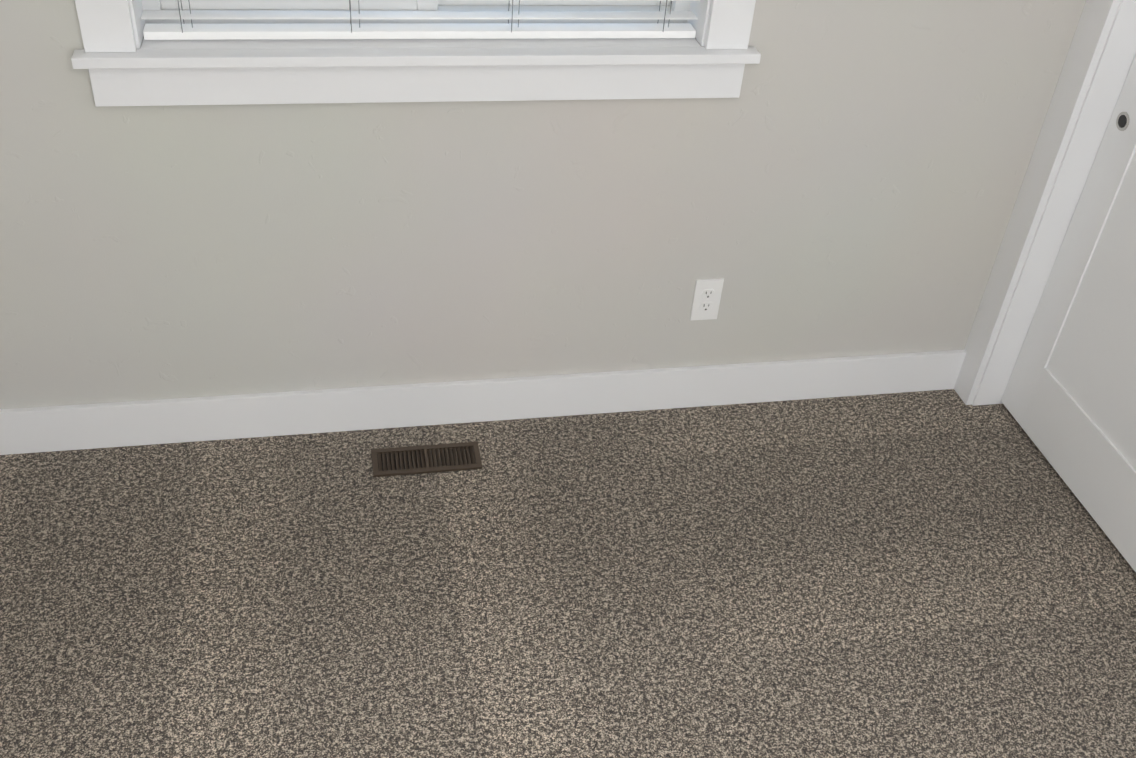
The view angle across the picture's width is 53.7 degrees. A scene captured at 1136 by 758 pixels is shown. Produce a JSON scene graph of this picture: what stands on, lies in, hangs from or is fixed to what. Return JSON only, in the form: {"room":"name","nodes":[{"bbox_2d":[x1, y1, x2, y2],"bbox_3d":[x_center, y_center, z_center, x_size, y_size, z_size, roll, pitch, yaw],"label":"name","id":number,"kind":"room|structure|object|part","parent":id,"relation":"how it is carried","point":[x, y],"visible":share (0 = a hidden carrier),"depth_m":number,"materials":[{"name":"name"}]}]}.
{"room":"empty bedroom","nodes":[
{"label":"empty bedroom","id":0,"kind":"room"},
{"bbox_2d":[0,0,1085,408],"bbox_3d":[0.195,-1.041,2.299,3.950,2.725,0.190,-4,38,-11],"label":"wall","id":1,"kind":"structure","parent":0,"point":[840,178],"depth_m":2.62,"materials":[{"name":"paint"}]},
{"bbox_2d":[71,0,760,106],"bbox_3d":[-0.250,-1.208,2.023,1.407,1.427,0.233,-4,38,-11],"label":"window","id":2,"kind":"structure","parent":1,"relation":"in","point":[215,52],"depth_m":2.35,"materials":[{"name":"white wood"}]},
{"bbox_3d":[-0.266,-1.247,2.095,1.073,1.085,0.034,-4,38,-11],"label":"glass","id":3,"kind":"part","parent":2,"relation":"part of","materials":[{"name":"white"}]},
{"bbox_3d":[-0.266,-1.245,2.096,1.199,1.215,0.070,-4,38,-11],"label":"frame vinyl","id":4,"kind":"part","parent":2,"relation":"part of","materials":[{"name":"white plastic"}]},
{"bbox_2d":[0,350,965,454],"bbox_3d":[-0.334,0.064,2.902,2.950,0.130,0.016,-4,38,-11],"label":"baseboard","id":5,"kind":"structure","parent":1,"relation":"attached to","point":[98,425],"depth_m":2.88,"materials":[{"name":"white wood"}]},
{"bbox_2d":[690,278,723,319],"bbox_3d":[0.355,-0.202,2.869,0.072,0.122,0.008,-4,38,-11],"label":"electrical outlet","id":6,"kind":"object","parent":1,"relation":"attached to","point":[706,299],"visible":1,"depth_m":2.87,"materials":[{"name":"white plastic"}]},
{"bbox_2d":[0,389,1135,757],"bbox_3d":[0.391,1.243,1.647,4.100,0.120,4.040,-4,38,-11],"label":"floor","id":7,"kind":"structure","parent":0,"point":[948,573],"depth_m":2.50,"materials":[{"name":"carpet"}]},
{"bbox_2d":[371,442,482,476],"bbox_3d":[-0.356,0.201,2.821,0.270,0.007,0.098,-4,38,-11],"label":"air vent register","id":8,"kind":"object","parent":7,"relation":"on","point":[409,460],"visible":1,"depth_m":2.82,"materials":[{"name":"brown metal"}]},
{"bbox_3d":[1.633,0.071,1.007,0.130,2.725,3.700,-4,38,-11],"label":"wall","id":9,"kind":"structure","parent":0,"visible":0},
{"bbox_2d":[954,0,1135,571],"bbox_3d":[1.442,-0.242,1.817,0.163,2.175,1.997,-4,38,-11],"label":"door","id":10,"kind":"structure","parent":9,"relation":"attached to","point":[1049,362],"depth_m":2.76,"materials":[{"name":"white wood"}]}
]}

